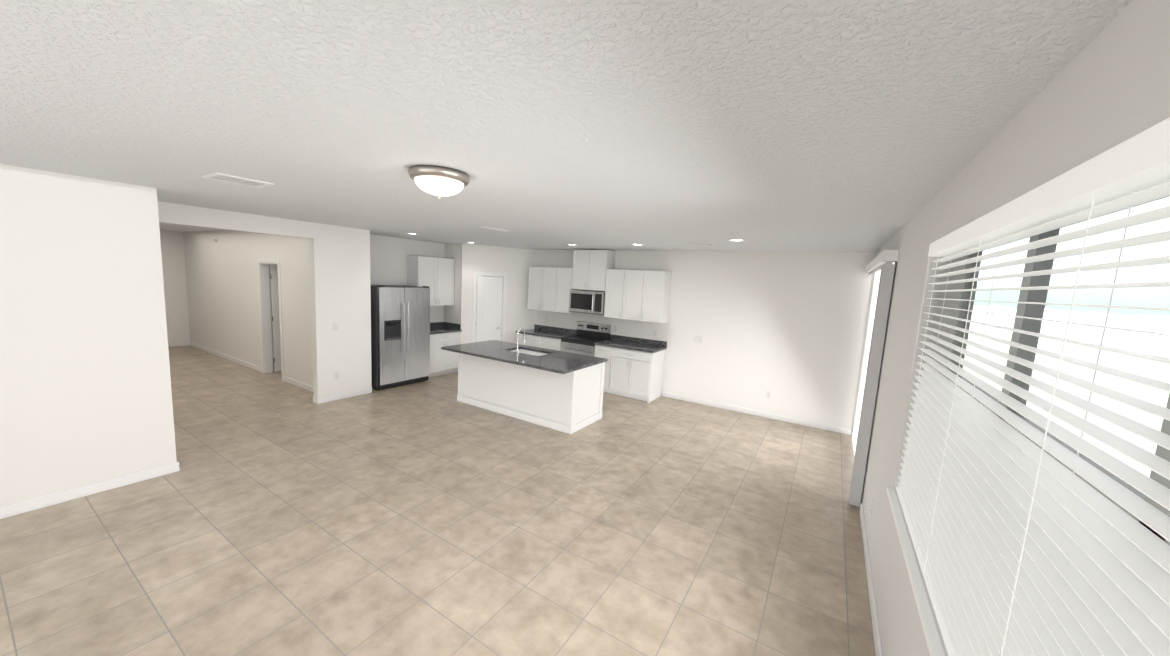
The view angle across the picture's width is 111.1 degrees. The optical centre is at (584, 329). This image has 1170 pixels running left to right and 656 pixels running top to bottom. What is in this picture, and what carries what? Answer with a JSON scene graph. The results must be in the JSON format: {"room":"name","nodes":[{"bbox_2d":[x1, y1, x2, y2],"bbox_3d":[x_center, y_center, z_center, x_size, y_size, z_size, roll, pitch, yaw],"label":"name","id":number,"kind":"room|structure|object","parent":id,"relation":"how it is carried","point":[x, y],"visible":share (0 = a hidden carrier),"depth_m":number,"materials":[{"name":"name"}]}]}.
{"room":"kitchen","nodes":[
{"label":"kitchen","id":0,"kind":"room"},
{"bbox_2d":[0,164,176,506],"bbox_3d":[-4.891,0.170,2.489,0.140,2.720,3.240,7,8,31],"label":"wall","id":1,"kind":"structure","parent":0,"point":[85,390],"depth_m":3.36,"materials":[{"name":"white paint"}]},
{"bbox_2d":[0,462,179,518],"bbox_3d":[-4.879,1.477,2.636,0.014,0.095,3.204,7,8,31],"label":"baseboard","id":2,"kind":"structure","parent":1,"relation":"attached to","point":[76,492],"depth_m":3.48,"materials":[{"name":"white wood"}]},
{"bbox_2d":[160,230,187,345],"bbox_3d":[-10.255,-0.893,8.787,0.100,2.720,2.190,7,8,31],"label":"wall","id":3,"kind":"structure","parent":0,"point":[172,243],"depth_m":9.53,"materials":[{"name":"white paint"}]},
{"bbox_2d":[184,230,312,385],"bbox_3d":[-6.827,-0.620,8.077,6.710,2.720,0.140,7,8,31],"label":"wall","id":4,"kind":"structure","parent":0,"point":[211,293],"depth_m":7.97,"materials":[{"name":"white paint"}]},
{"bbox_2d":[190,342,261,372],"bbox_3d":[-7.956,0.555,8.794,4.110,0.095,0.014,7,8,31],"label":"baseboard","id":5,"kind":"structure","parent":4,"relation":"attached to","point":[254,367],"depth_m":8.60,"materials":[{"name":"white wood"}]},
{"bbox_2d":[257,259,283,380],"bbox_3d":[-5.735,-0.204,7.425,0.910,2.170,0.156,7,8,31],"label":"door frame","id":6,"kind":"structure","parent":4,"relation":"attached to","point":[265,314],"depth_m":7.57,"materials":[{"name":"white wood"}]},
{"bbox_2d":[270,264,280,371],"bbox_3d":[-5.754,-0.232,7.965,0.202,2.068,0.726,7,8,31],"label":"room door","id":7,"kind":"structure","parent":4,"relation":"in","point":[275,315],"depth_m":7.73,"materials":[{"name":"white wood"}]},
{"bbox_2d":[284,376,316,397],"bbox_3d":[-4.767,0.966,6.845,1.590,0.095,0.014,7,8,31],"label":"baseboard","id":8,"kind":"structure","parent":4,"relation":"attached to","point":[302,385],"depth_m":6.95,"materials":[{"name":"white wood"}]},
{"bbox_2d":[158,201,371,397],"bbox_3d":[-4.349,-0.184,5.617,0.140,2.720,2.680,7,8,31],"label":"wall","id":9,"kind":"structure","parent":0,"point":[340,289],"depth_m":6.18,"materials":[{"name":"white paint"}]},
{"bbox_2d":[333,323,338,330],"bbox_3d":[-3.884,-0.047,6.261,0.010,0.122,0.076,7,8,31],"label":"light switch","id":10,"kind":"object","parent":9,"relation":"attached to","point":[335,326],"visible":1,"depth_m":6.26,"materials":[{"name":"white plastic"}]},
{"bbox_2d":[334,372,339,379],"bbox_3d":[-3.927,0.726,6.356,0.008,0.122,0.076,7,8,31],"label":"outlet","id":11,"kind":"object","parent":9,"relation":"attached to","point":[336,375],"visible":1,"depth_m":6.35,"materials":[{"name":"white plastic"}]},
{"bbox_2d":[316,387,371,403],"bbox_3d":[-3.873,1.056,6.509,0.014,0.095,0.854,7,8,31],"label":"baseboard","id":12,"kind":"structure","parent":9,"relation":"attached to","point":[366,390],"depth_m":6.47,"materials":[{"name":"white wood"}]},
{"bbox_2d":[370,234,444,322],"bbox_3d":[-3.697,-0.439,7.981,0.140,2.720,2.330,7,8,31],"label":"wall","id":13,"kind":"structure","parent":0,"point":[388,260],"depth_m":7.75,"materials":[{"name":"white paint"}]},
{"bbox_2d":[407,256,454,305],"bbox_3d":[-3.145,-1.000,8.267,0.373,0.980,0.880,7,8,31],"label":"upper cabinet","id":14,"kind":"object","parent":13,"relation":"attached to","point":[435,275],"visible":0.88,"depth_m":8.14,"materials":[{"name":"white wood"}]},
{"bbox_2d":[0,345,875,655],"bbox_3d":[-4.090,1.239,5.724,14.200,0.100,9.700,7,8,31],"label":"floor","id":15,"kind":"structure","parent":0,"point":[274,515],"depth_m":3.19,"materials":[{"name":"tile"}]},
{"bbox_2d":[370,285,429,389],"bbox_3d":[-3.518,0.085,7.442,0.807,1.830,1.005,7,8,31],"label":"fridge","id":16,"kind":"object","parent":15,"relation":"on","point":[400,335],"visible":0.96,"depth_m":7.16,"materials":[{"name":"grey metal"}]},
{"bbox_2d":[428,322,461,377],"bbox_3d":[-3.103,0.399,8.360,0.653,1.030,0.900,7,8,31],"label":"base cabinet","id":17,"kind":"object","parent":15,"relation":"on","point":[443,362],"visible":0.58,"depth_m":8.23,"materials":[{"name":"white wood"}]},
{"bbox_2d":[516,332,539,346],"bbox_3d":[-1.045,0.523,8.747,0.636,0.910,0.619,7,8,31],"label":"base cabinet","id":18,"kind":"object","parent":15,"relation":"on","point":[534,341],"depth_m":8.44,"materials":[{"name":"white wood"}]},
{"bbox_2d":[457,352,606,434],"bbox_3d":[-0.900,0.830,6.390,2.280,0.890,0.891,7,8,31],"label":"kitchen island","id":19,"kind":"object","parent":15,"relation":"on","point":[560,391],"depth_m":5.90,"materials":[{"name":"white wood"}]},
{"bbox_2d":[477,344,556,363],"bbox_3d":[-0.998,0.370,6.267,0.730,0.039,1.170,7,8,31],"label":"island countertop","id":20,"kind":"structure","parent":19,"relation":"on","point":[505,357],"depth_m":6.03,"materials":[{"name":"black stone"}]},
{"bbox_2d":[513,328,524,351],"bbox_3d":[-0.970,0.173,6.203,0.110,0.370,0.188,7,8,31],"label":"faucet","id":21,"kind":"object","parent":20,"relation":"on","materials":[{"name":"silver metal"}]},
{"bbox_2d":[509,348,544,355],"bbox_3d":[-0.907,0.471,6.438,0.750,0.217,0.440,7,8,31],"label":"sink","id":22,"kind":"object","parent":20,"relation":"in","point":[530,350],"depth_m":6.55,"materials":[{"name":"silver metal"}]},
{"bbox_2d":[513,352,604,375],"bbox_3d":[-0.326,0.456,5.857,0.855,0.039,1.170,7,8,31],"label":"island countertop","id":23,"kind":"structure","parent":19,"relation":"on","point":[562,362],"depth_m":5.71,"materials":[{"name":"black stone"}]},
{"bbox_2d":[540,336,567,350],"bbox_3d":[-0.608,0.579,8.480,0.637,0.910,0.619,7,8,31],"label":"base cabinet","id":24,"kind":"object","parent":15,"relation":"on","point":[546,342],"depth_m":8.15,"materials":[{"name":"white wood"}]},
{"bbox_2d":[524,328,571,339],"bbox_3d":[-0.813,0.079,8.554,1.170,0.039,0.635,7,8,31],"label":"countertop","id":25,"kind":"structure","parent":24,"relation":"on","point":[536,331],"depth_m":8.45,"materials":[{"name":"black stone"}]},
{"bbox_2d":[561,321,610,355],"bbox_3d":[-0.018,0.493,8.063,0.766,1.245,0.692,7,8,31],"label":"range","id":26,"kind":"object","parent":15,"relation":"on","point":[585,337],"visible":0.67,"depth_m":8.04,"materials":[{"name":"silver metal"}]},
{"bbox_2d":[594,344,615,393],"bbox_3d":[0.499,0.722,7.804,0.421,0.910,0.619,7,8,31],"label":"base cabinet","id":27,"kind":"object","parent":15,"relation":"on","point":[608,353],"depth_m":7.50,"materials":[{"name":"white wood"}]},
{"bbox_2d":[612,348,663,402],"bbox_3d":[0.942,0.779,7.533,0.868,0.910,0.619,7,8,31],"label":"base cabinet","id":28,"kind":"object","parent":15,"relation":"on","point":[634,366],"depth_m":7.25,"materials":[{"name":"white wood"}]},
{"bbox_2d":[596,340,663,351],"bbox_3d":[0.850,0.294,7.538,1.195,0.039,0.635,7,8,31],"label":"countertop","id":29,"kind":"structure","parent":28,"relation":"on","point":[607,343],"depth_m":7.43,"materials":[{"name":"black stone"}]},
{"bbox_2d":[444,244,461,323],"bbox_3d":[-2.772,-0.477,8.696,0.660,2.720,0.140,7,8,31],"label":"wall","id":30,"kind":"structure","parent":0,"point":[451,251],"depth_m":8.57,"materials":[{"name":"white paint"}]},
{"bbox_2d":[460,243,537,343],"bbox_3d":[-1.838,-0.443,8.829,1.717,2.720,0.120,0,8,-23],"label":"wall","id":31,"kind":"structure","parent":0,"point":[514,264],"depth_m":8.70,"materials":[{"name":"white paint"}]},
{"bbox_2d":[472,271,506,342],"bbox_3d":[-2.143,-0.165,8.729,0.917,2.160,0.136,0,8,-23],"label":"door frame","id":32,"kind":"structure","parent":31,"relation":"attached to","point":[504,290],"depth_m":8.60,"materials":[{"name":"white wood"}]},
{"bbox_2d":[476,276,502,341],"bbox_3d":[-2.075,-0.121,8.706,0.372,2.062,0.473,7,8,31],"label":"pantry door","id":33,"kind":"structure","parent":31,"relation":"in","point":[489,310],"depth_m":8.66,"materials":[{"name":"white wood"}]},
{"bbox_2d":[0,0,1132,251],"bbox_3d":[-3.939,-1.556,5.381,14.200,0.100,9.700,7,8,31],"label":"ceiling","id":34,"kind":"structure","parent":0,"point":[754,124],"depth_m":1.49,"materials":[{"name":"white paint"}]},
{"bbox_2d":[201,172,273,187],"bbox_3d":[-2.668,-1.149,3.090,0.310,0.012,0.350,7,8,31],"label":"ceiling vent","id":35,"kind":"object","parent":34,"relation":"in","point":[217,176],"visible":1,"depth_m":3.07,"materials":[{"name":"white metal"}]},
{"bbox_2d":[408,165,469,198],"bbox_3d":[-0.922,-0.913,2.544,0.370,0.160,0.370,7,8,31],"label":"dome light","id":36,"kind":"object","parent":34,"relation":"attached to","point":[439,181],"visible":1,"depth_m":2.43,"materials":[{"name":"white glass"}]},
{"bbox_2d":[479,226,508,231],"bbox_3d":[-1.214,-1.351,5.368,0.110,0.012,0.440,7,8,31],"label":"ceiling air vent slot","id":37,"kind":"object","parent":34,"relation":"attached to","point":[491,228],"visible":1,"depth_m":5.33,"materials":[{"name":"white metal"}]},
{"bbox_2d":[406,233,744,244],"bbox_3d":[-1.964,-1.467,5.979,7.760,0.009,3.990,7,8,31],"label":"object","id":38,"kind":"structure","parent":34,"relation":"attached to","point":[576,244],"depth_m":6.46,"materials":[{"name":"white"}]},
{"bbox_2d":[490,250,876,434],"bbox_3d":[0.808,-0.197,7.986,7.850,2.720,0.150,7,8,31],"label":"wall","id":39,"kind":"structure","parent":0,"point":[788,330],"depth_m":6.62,"materials":[{"name":"white paint"}]},
{"bbox_2d":[527,250,671,322],"bbox_3d":[0.162,-0.939,8.012,3.085,1.285,0.373,7,8,31],"label":"upper cabinet","id":40,"kind":"object","parent":39,"relation":"attached to","point":[640,295],"visible":1,"depth_m":7.70,"materials":[{"name":"white wood"}]},
{"bbox_2d":[569,290,604,314],"bbox_3d":[0.101,-0.560,8.035,0.764,0.437,0.455,7,8,31],"label":"microwave","id":41,"kind":"object","parent":40,"relation":"attached to","point":[586,301],"visible":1,"depth_m":7.87,"materials":[{"name":"silver metal"}]},
{"bbox_2d":[536,325,666,347],"bbox_3d":[0.190,0.095,8.294,3.144,0.100,0.020,7,8,31],"label":"backsplash","id":42,"kind":"structure","parent":39,"relation":"attached to","point":[663,344],"depth_m":7.95,"materials":[{"name":"black stone"}]},
{"bbox_2d":[698,336,702,342],"bbox_3d":[2.054,0.165,7.149,0.076,0.122,0.010,7,8,31],"label":"light switch","id":43,"kind":"object","parent":39,"relation":"attached to","point":[700,338],"visible":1,"depth_m":7.14,"materials":[{"name":"white plastic"}]},
{"bbox_2d":[662,391,851,434],"bbox_3d":[2.737,1.374,6.829,3.006,0.095,0.014,7,8,31],"label":"baseboard","id":44,"kind":"structure","parent":39,"relation":"attached to","point":[818,425],"depth_m":6.69,"materials":[{"name":"white wood"}]},
{"bbox_2d":[765,391,770,398],"bbox_3d":[3.026,1.069,6.625,0.076,0.122,0.008,7,8,31],"label":"outlet","id":45,"kind":"object","parent":39,"relation":"attached to","point":[768,394],"visible":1,"depth_m":6.62,"materials":[{"name":"white plastic"}]},
{"bbox_2d":[852,0,1169,655],"bbox_3d":[1.804,0.592,1.997,0.220,2.720,9.700,7,8,31],"label":"wall","id":46,"kind":"structure","parent":0,"point":[1107,87],"depth_m":1.66,"materials":[{"name":"white paint"}]},
{"bbox_2d":[870,499,872,516],"bbox_3d":[2.350,1.461,3.294,0.008,0.122,0.076,7,8,31],"label":"outlet","id":47,"kind":"object","parent":46,"relation":"attached to","point":[871,507],"visible":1,"depth_m":3.27,"materials":[{"name":"white plastic"}]},
{"bbox_2d":[860,503,882,655],"bbox_3d":[0.936,1.980,1.096,0.014,0.095,6.650,7,8,31],"label":"baseboard","id":48,"kind":"structure","parent":46,"relation":"attached to","point":[878,650],"depth_m":2.79,"materials":[{"name":"white wood"}]},
{"bbox_2d":[852,263,894,455],"bbox_3d":[3.514,0.471,4.891,0.090,2.440,2.260,7,8,31],"label":"door frame","id":49,"kind":"structure","parent":46,"relation":"attached to","point":[855,434],"depth_m":5.76,"materials":[{"name":"white"}]},
{"bbox_2d":[849,250,898,506],"bbox_3d":[3.375,0.410,4.854,0.113,2.485,2.500,7,8,31],"label":"blinds","id":50,"kind":"object","parent":46,"relation":"attached to","point":[883,261],"visible":0.98,"depth_m":3.83,"materials":[{"name":"white plastic"}]},
{"bbox_2d":[886,486,944,655],"bbox_3d":[1.286,1.123,1.353,0.195,0.029,2.745,7,8,31],"label":"window sill","id":51,"kind":"structure","parent":46,"relation":"attached to","point":[934,645],"depth_m":1.70,"materials":[{"name":"white"}]},
{"bbox_2d":[947,196,1169,572],"bbox_3d":[1.432,0.370,1.196,0.050,1.515,2.685,7,8,31],"label":"window","id":52,"kind":"structure","parent":46,"relation":"in","point":[1033,311],"depth_m":1.48,"materials":[{"name":"clear glass"}]},
{"bbox_2d":[896,118,1169,655],"bbox_3d":[1.292,0.351,1.281,0.090,1.509,2.677,7,8,31],"label":"window blind","id":53,"kind":"object","parent":52,"relation":"attached to","point":[1019,552],"visible":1,"depth_m":0.98,"materials":[{"name":"white plastic"}]}
]}

